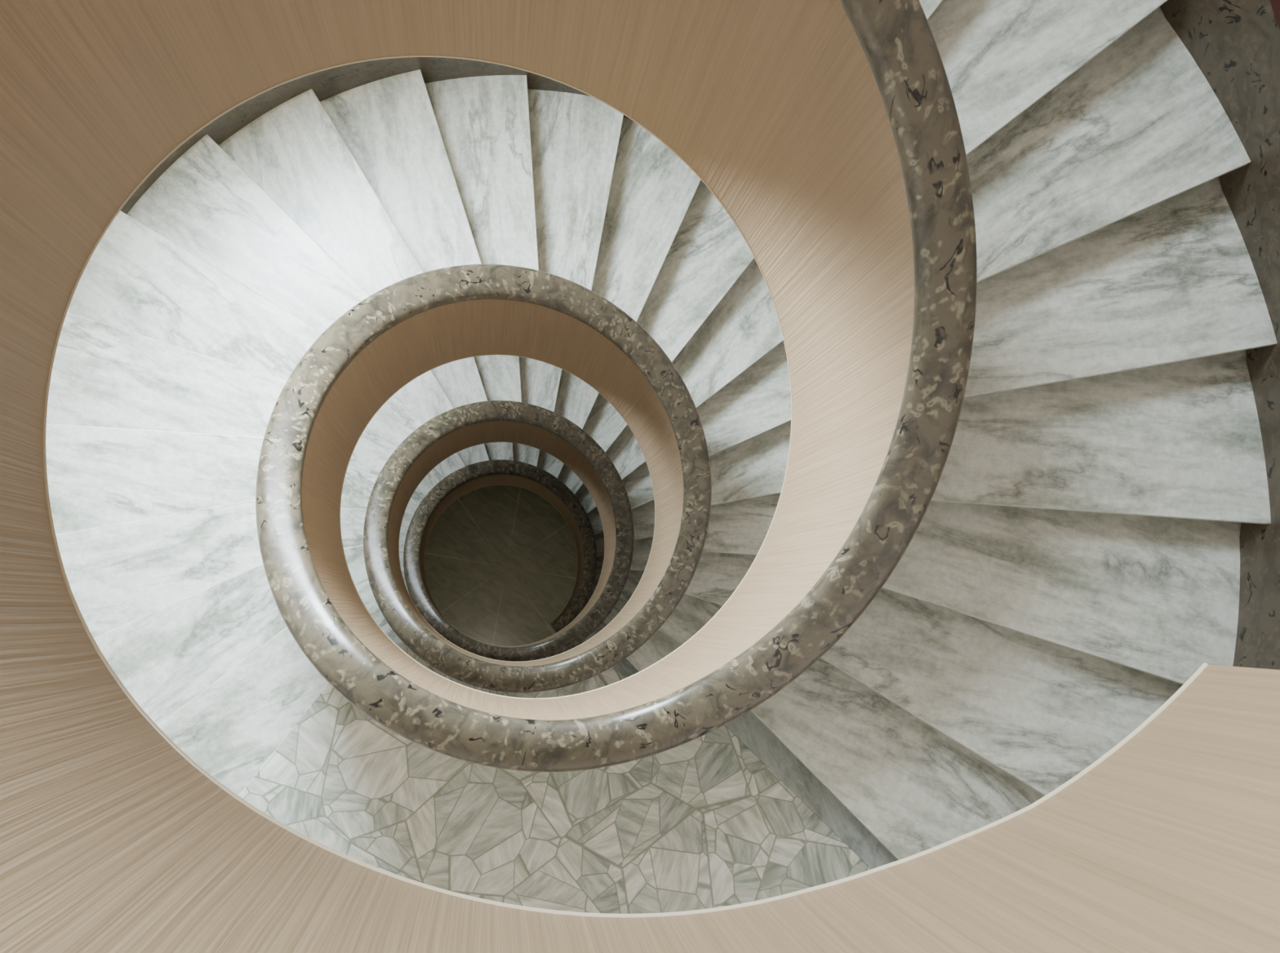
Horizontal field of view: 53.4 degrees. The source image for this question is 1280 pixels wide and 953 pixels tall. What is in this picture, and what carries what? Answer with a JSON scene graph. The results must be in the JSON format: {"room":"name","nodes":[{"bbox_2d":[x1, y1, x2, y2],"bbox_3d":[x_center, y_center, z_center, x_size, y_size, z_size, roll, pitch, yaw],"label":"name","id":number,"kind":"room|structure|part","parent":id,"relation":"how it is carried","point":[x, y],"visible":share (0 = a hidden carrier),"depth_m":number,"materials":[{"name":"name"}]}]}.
{"room":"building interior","nodes":[
{"label":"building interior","id":0,"kind":"room"},
{"bbox_2d":[424,484,577,646],"bbox_3d":[-1.489,1.115,14.970,4.897,0.001,4.703,32,81,-2],"label":"floor","id":1,"kind":"structure","parent":0,"point":[501,562],"depth_m":14.96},
{"bbox_2d":[0,0,1279,952],"bbox_3d":[-0.619,0.340,7.569,4.518,15.005,4.322,32,81,-2],"label":"spiral staircase","id":2,"kind":"structure","parent":1,"relation":"on","point":[879,384],"depth_m":3.94,"materials":[{"name":"white stone"}]},
{"bbox_3d":[-0.662,0.251,7.223,1.919,14.316,1.926,32,81,-2],"label":"handrail","id":3,"kind":"part","parent":2,"relation":"part of","materials":[{"name":"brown stone"}]},
{"bbox_3d":[-0.487,0.222,6.445,4.921,17.300,4.727,32,81,-2],"label":"wall","id":4,"kind":"structure","parent":0,"visible":0},
{"bbox_2d":[120,0,1279,670],"bbox_3d":[-0.646,0.365,7.801,4.537,14.574,4.343,32,81,-2],"label":"baseboard","id":5,"kind":"structure","parent":4,"relation":"attached to","point":[1235,44],"depth_m":3.84,"materials":[{"name":"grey stone"}]},
{"bbox_2d":[1269,0,1279,30],"bbox_3d":[-0.621,0.342,7.588,4.537,14.166,4.343,32,81,-2],"label":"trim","id":6,"kind":"structure","parent":4,"relation":"attached to","point":[1275,4],"depth_m":3.34,"materials":[{"name":"red"}]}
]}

